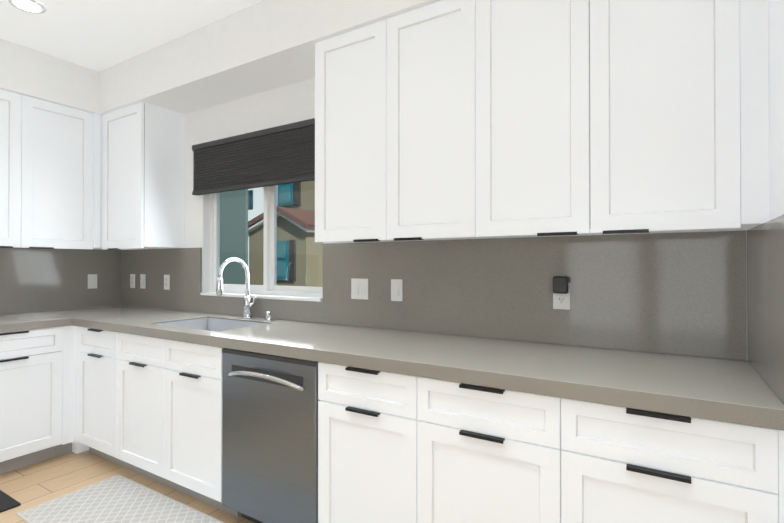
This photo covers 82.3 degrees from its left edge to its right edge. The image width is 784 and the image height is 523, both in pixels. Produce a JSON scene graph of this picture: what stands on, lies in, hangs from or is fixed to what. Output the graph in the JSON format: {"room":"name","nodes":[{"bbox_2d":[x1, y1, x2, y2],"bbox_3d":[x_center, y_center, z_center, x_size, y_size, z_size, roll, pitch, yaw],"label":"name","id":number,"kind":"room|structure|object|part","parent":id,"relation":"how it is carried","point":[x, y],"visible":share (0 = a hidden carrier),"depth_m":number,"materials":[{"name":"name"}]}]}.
{"room":"kitchen","nodes":[
{"label":"kitchen","id":0,"kind":"room"},
{"bbox_2d":[0,450,254,522],"bbox_3d":[-1.354,1.312,0.181,5.800,0.100,5.600,0,0,31],"label":"floor","id":1,"kind":"structure","parent":0,"point":[32,485],"depth_m":2.59,"materials":[{"name":"brown wood"}]},
{"bbox_2d":[0,490,20,512],"bbox_3d":[-2.321,1.269,2.116,0.410,0.012,0.790,0,0,31],"label":"anti-fatigue mat","id":2,"kind":"object","parent":1,"relation":"on","point":[7,502],"visible":1,"depth_m":2.35,"materials":[{"name":"black rubber"}]},
{"bbox_2d":[0,327,62,474],"bbox_3d":[-2.520,0.849,2.824,0.652,0.862,0.525,0,0,31],"label":"base cabinet","id":3,"kind":"object","parent":1,"relation":"on","point":[31,368],"visible":0.98,"depth_m":2.75,"materials":[{"name":"white wood"}]},
{"bbox_2d":[0,311,71,332],"bbox_3d":[-2.796,0.388,2.372,0.655,0.050,1.620,0,0,31],"label":"countertop","id":4,"kind":"structure","parent":3,"relation":"on","point":[12,322],"depth_m":2.83,"materials":[{"name":"stone"}]},
{"bbox_2d":[56,326,88,456],"bbox_3d":[-2.209,0.852,3.348,0.635,0.862,0.692,0,0,31],"label":"base cabinet","id":5,"kind":"object","parent":1,"relation":"on","point":[67,445],"visible":0.2,"depth_m":2.92,"materials":[{"name":"white wood"}]},
{"bbox_2d":[68,305,139,312],"bbox_3d":[-2.195,0.394,3.358,0.653,0.050,0.390,0,0,31],"label":"countertop","id":6,"kind":"structure","parent":5,"relation":"on","point":[108,309],"depth_m":3.46,"materials":[{"name":"stone"}]},
{"bbox_2d":[73,326,132,470],"bbox_3d":[-1.698,0.850,3.059,0.536,0.862,0.652,0,0,31],"label":"base cabinet","id":7,"kind":"object","parent":1,"relation":"on","point":[97,390],"depth_m":2.80,"materials":[{"name":"white wood"}]},
{"bbox_3d":[-2.026,0.850,2.979,0.061,0.862,0.135,0,0,31],"label":"base cabinet filler","id":8,"kind":"part","parent":7,"relation":"part of","materials":[{"name":"white wood"}]},
{"bbox_2d":[16,474,223,522],"bbox_3d":[-1.021,1.270,2.015,1.745,0.008,0.495,0,0,31],"label":"rug","id":9,"kind":"object","parent":1,"relation":"on","point":[118,498],"visible":1,"depth_m":2.30,"materials":[{"name":"grey fabric"}]},
{"bbox_2d":[117,332,240,516],"bbox_3d":[-1.065,0.848,2.671,0.947,0.862,0.652,0,0,31],"label":"base cabinet","id":10,"kind":"object","parent":1,"relation":"on","point":[169,413],"visible":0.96,"depth_m":2.38,"materials":[{"name":"white wood"}]},
{"bbox_2d":[40,307,783,430],"bbox_3d":[-0.672,0.388,2.432,4.216,0.050,0.656,0,0,31],"label":"countertop","id":11,"kind":"structure","parent":10,"relation":"on","point":[730,391],"depth_m":1.62,"materials":[{"name":"stone"}]},
{"bbox_2d":[158,318,266,331],"bbox_3d":[-1.070,0.505,2.663,0.697,0.260,0.467,0,0,31],"label":"sink","id":12,"kind":"object","parent":11,"relation":"in","point":[212,324],"visible":0.08,"depth_m":2.90,"materials":[{"name":"silver metal"}]},
{"bbox_2d":[216,257,255,318],"bbox_3d":[-0.959,0.170,2.790,0.120,0.390,0.263,0,0,31],"label":"faucet","id":13,"kind":"object","parent":11,"relation":"on","point":[248,304],"visible":1,"depth_m":2.86,"materials":[{"name":"silver metal"}]},
{"bbox_2d":[265,311,271,320],"bbox_3d":[-0.766,0.337,2.777,0.044,0.055,0.044,0,0,31],"label":"soap dispenser","id":14,"kind":"object","parent":11,"relation":"on","point":[268,315],"visible":1,"depth_m":2.76,"materials":[{"name":"silver metal"}]},
{"bbox_2d":[222,348,318,522],"bbox_3d":[-0.414,0.846,2.247,0.596,0.860,0.693,0,0,31],"label":"dishwasher","id":15,"kind":"object","parent":1,"relation":"on","point":[269,438],"visible":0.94,"depth_m":1.98,"materials":[{"name":"grey metal"}]},
{"bbox_2d":[318,362,417,522],"bbox_3d":[0.052,0.843,1.988,0.462,0.862,0.652,0,0,31],"label":"base cabinet","id":16,"kind":"object","parent":1,"relation":"on","point":[367,445],"visible":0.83,"depth_m":1.73,"materials":[{"name":"white wood"}]},
{"bbox_2d":[417,377,561,522],"bbox_3d":[0.459,0.841,1.739,0.490,0.862,0.652,0,0,31],"label":"base cabinet","id":17,"kind":"object","parent":1,"relation":"on","point":[488,454],"visible":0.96,"depth_m":1.48,"materials":[{"name":"white wood"}]},
{"bbox_2d":[561,398,783,522],"bbox_3d":[0.897,0.840,1.470,0.538,0.862,0.652,0,0,31],"label":"base cabinet","id":18,"kind":"object","parent":1,"relation":"on","point":[619,464],"depth_m":1.21,"materials":[{"name":"white wood"}]},
{"bbox_3d":[1.118,0.839,1.347,0.032,0.862,0.633,0,0,31],"label":"base cabinet filler","id":19,"kind":"part","parent":18,"relation":"part of","materials":[{"name":"white wood"}]},
{"bbox_2d":[0,0,261,71],"bbox_3d":[-1.354,-1.488,0.200,5.800,0.100,5.600,0,0,31],"label":"ceiling","id":20,"kind":"structure","parent":0,"point":[98,35],"depth_m":2.69,"materials":[{"name":"paint"}]},
{"bbox_2d":[8,0,46,13],"bbox_3d":[-2.020,-1.419,2.483,0.170,0.006,0.170,0,0,31],"label":"recessed light","id":21,"kind":"object","parent":20,"relation":"in","point":[32,6],"visible":1,"depth_m":2.49,"materials":[{"name":"white"}]},
{"bbox_2d":[0,0,440,115],"bbox_3d":[-0.885,-1.275,0.966,5.396,0.311,3.398,0,0,31],"label":"soffit beam","id":22,"kind":"structure","parent":20,"relation":"attached to","point":[261,47],"depth_m":2.76,"materials":[{"name":"paint"}]},
{"bbox_2d":[135,78,746,278],"bbox_3d":[0.042,-0.073,2.472,5.800,2.700,0.150,0,0,31],"label":"wall","id":23,"kind":"structure","parent":0,"point":[288,104],"depth_m":3.06,"materials":[{"name":"paint"}]},
{"bbox_2d":[93,102,184,249],"bbox_3d":[-2.023,-0.593,3.429,0.878,1.017,0.377,0,0,31],"label":"upper cabinet","id":24,"kind":"object","parent":23,"relation":"attached to","point":[142,175],"depth_m":3.23,"materials":[{"name":"white wood"}]},
{"bbox_3d":[-2.337,-0.601,3.427,0.343,1.000,0.046,0,0,31],"label":"wall cabinet filler panel","id":25,"kind":"part","parent":24,"relation":"part of","materials":[{"name":"white wood"}]},
{"bbox_2d":[192,118,314,194],"bbox_3d":[-0.903,-0.662,2.933,1.240,0.355,0.050,0,0,31],"label":"window shade","id":26,"kind":"object","parent":23,"relation":"attached to","point":[279,155],"visible":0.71,"depth_m":2.90,"materials":[{"name":"fabric"}]},
{"bbox_2d":[200,181,324,301],"bbox_3d":[-0.864,-0.309,2.995,1.148,1.098,0.137,0,0,31],"label":"window","id":27,"kind":"structure","parent":23,"relation":"in","point":[269,288],"depth_m":3.01,"materials":[{"name":"white plastic"}]},
{"bbox_2d":[315,0,497,242],"bbox_3d":[0.058,-0.601,2.181,0.855,1.017,0.333,0,0,31],"label":"upper cabinet","id":28,"kind":"object","parent":23,"relation":"attached to","point":[395,128],"visible":0.98,"depth_m":2.01,"materials":[{"name":"white wood"}]},
{"bbox_2d":[121,230,746,360],"bbox_3d":[-0.505,0.129,2.706,4.178,0.467,0.019,0,0,31],"label":"backsplash","id":29,"kind":"structure","parent":23,"relation":"attached to","point":[682,293],"depth_m":2.01,"materials":[{"name":"stone"}]},
{"bbox_2d":[130,274,134,287],"bbox_3d":[-2.133,0.161,3.686,0.070,0.115,0.007,0,0,31],"label":"electrical outlet plate","id":30,"kind":"object","parent":29,"relation":"attached to","point":[132,280],"visible":1,"depth_m":3.68,"materials":[{"name":"white plastic"}]},
{"bbox_2d":[140,274,145,288],"bbox_3d":[-2.006,0.160,3.607,0.070,0.115,0.010,0,0,31],"label":"switch plate","id":31,"kind":"object","parent":29,"relation":"attached to","point":[142,281],"visible":1,"depth_m":3.60,"materials":[{"name":"white plastic"}]},
{"bbox_2d":[164,275,169,289],"bbox_3d":[-1.728,0.159,3.438,0.070,0.115,0.007,0,0,31],"label":"electrical outlet plate","id":32,"kind":"object","parent":29,"relation":"attached to","point":[166,282],"visible":1,"depth_m":3.43,"materials":[{"name":"white plastic"}]},
{"bbox_2d":[351,278,367,299],"bbox_3d":[-0.180,0.152,2.490,0.115,0.115,0.010,0,0,31],"label":"switch plate","id":33,"kind":"object","parent":29,"relation":"attached to","point":[359,288],"visible":1,"depth_m":2.49,"materials":[{"name":"white plastic"}]},
{"bbox_2d":[391,279,402,300],"bbox_3d":[0.024,0.152,2.365,0.070,0.115,0.010,0,0,31],"label":"switch plate","id":34,"kind":"object","parent":29,"relation":"attached to","point":[396,289],"visible":1,"depth_m":2.36,"materials":[{"name":"white plastic"}]},
{"bbox_2d":[553,276,569,309],"bbox_3d":[0.723,0.135,1.920,0.070,0.142,0.039,0,0,31],"label":"electrical outlet plate","id":35,"kind":"object","parent":29,"relation":"attached to","point":[561,292],"visible":0.98,"depth_m":1.92,"materials":[{"name":"white plastic"}]},
{"bbox_2d":[476,0,769,237],"bbox_3d":[0.817,-0.604,1.717,0.924,1.017,0.333,0,0,31],"label":"upper cabinet","id":36,"kind":"object","parent":23,"relation":"attached to","point":[600,117],"depth_m":1.55,"materials":[{"name":"white wood"}]},
{"bbox_3d":[1.185,-0.614,1.499,0.068,1.000,0.320,0,0,31],"label":"wall cabinet filler panel","id":37,"kind":"part","parent":36,"relation":"part of","materials":[{"name":"white wood"}]},
{"bbox_2d":[769,0,783,219],"bbox_3d":[1.082,0.076,1.227,0.037,2.385,0.883,0,0,31],"label":"panel","id":38,"kind":"object","parent":36,"relation":"attached to","point":[776,87],"depth_m":1.26,"materials":[{"name":"white wood"}]},
{"bbox_2d":[747,215,783,403],"bbox_3d":[1.114,0.120,1.331,0.018,0.467,0.634,0,0,31],"label":"backsplash","id":39,"kind":"structure","parent":23,"relation":"attached to","point":[765,300],"depth_m":1.28,"materials":[{"name":"stone"}]},
{"bbox_3d":[-3.742,-0.078,1.653,0.200,2.700,5.200,0,0,31],"label":"wall","id":40,"kind":"structure","parent":0,"visible":0},
{"bbox_2d":[0,89,92,248],"bbox_3d":[-2.581,-0.595,3.039,0.333,1.017,0.868,0,0,31],"label":"upper cabinet","id":41,"kind":"object","parent":40,"relation":"attached to","point":[46,174],"visible":1,"depth_m":3.07,"materials":[{"name":"white wood"}]},
{"bbox_2d":[0,247,120,313],"bbox_3d":[-2.891,0.130,2.830,0.019,0.467,2.299,0,0,31],"label":"backsplash","id":42,"kind":"structure","parent":40,"relation":"attached to","point":[34,280],"depth_m":3.39,"materials":[{"name":"stone"}]},
{"bbox_2d":[88,274,96,288],"bbox_3d":[-2.404,0.160,3.599,0.007,0.115,0.070,0,0,31],"label":"electrical outlet plate","id":43,"kind":"object","parent":42,"relation":"attached to","point":[92,281],"visible":1,"depth_m":3.60,"materials":[{"name":"white plastic"}]},
{"label":"outside","id":44,"kind":"structure","parent":0,"visible":0},
{"bbox_3d":[1.180,1.607,25.390,55.000,0.250,39.550,0,0,31],"label":"ground","id":45,"kind":"structure","parent":44,"visible":0},
{"bbox_2d":[220,189,247,283],"bbox_3d":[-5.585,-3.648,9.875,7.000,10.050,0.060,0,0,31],"label":"house","id":46,"kind":"structure","parent":45,"relation":"on","point":[235,213],"depth_m":8.16,"materials":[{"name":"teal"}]},
{"bbox_2d":[248,187,263,268],"bbox_3d":[-8.798,-4.567,21.852,14.000,12.050,6.075,0,0,31],"label":"house","id":47,"kind":"structure","parent":45,"relation":"on","point":[256,198],"depth_m":15.97,"materials":[{"name":"white paint"}]},
{"bbox_2d":[248,206,322,286],"bbox_3d":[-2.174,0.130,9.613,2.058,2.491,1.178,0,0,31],"label":"house","id":48,"kind":"structure","parent":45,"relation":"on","point":[305,232],"depth_m":9.06,"materials":[{"name":"beige paint"}]},
{"bbox_2d":[277,180,314,211],"bbox_3d":[1.123,-3.139,11.197,6.000,9.050,5.075,0,0,31],"label":"house","id":49,"kind":"structure","parent":45,"relation":"on","point":[292,199],"depth_m":10.25,"materials":[{"name":"beige paint"}]}
]}

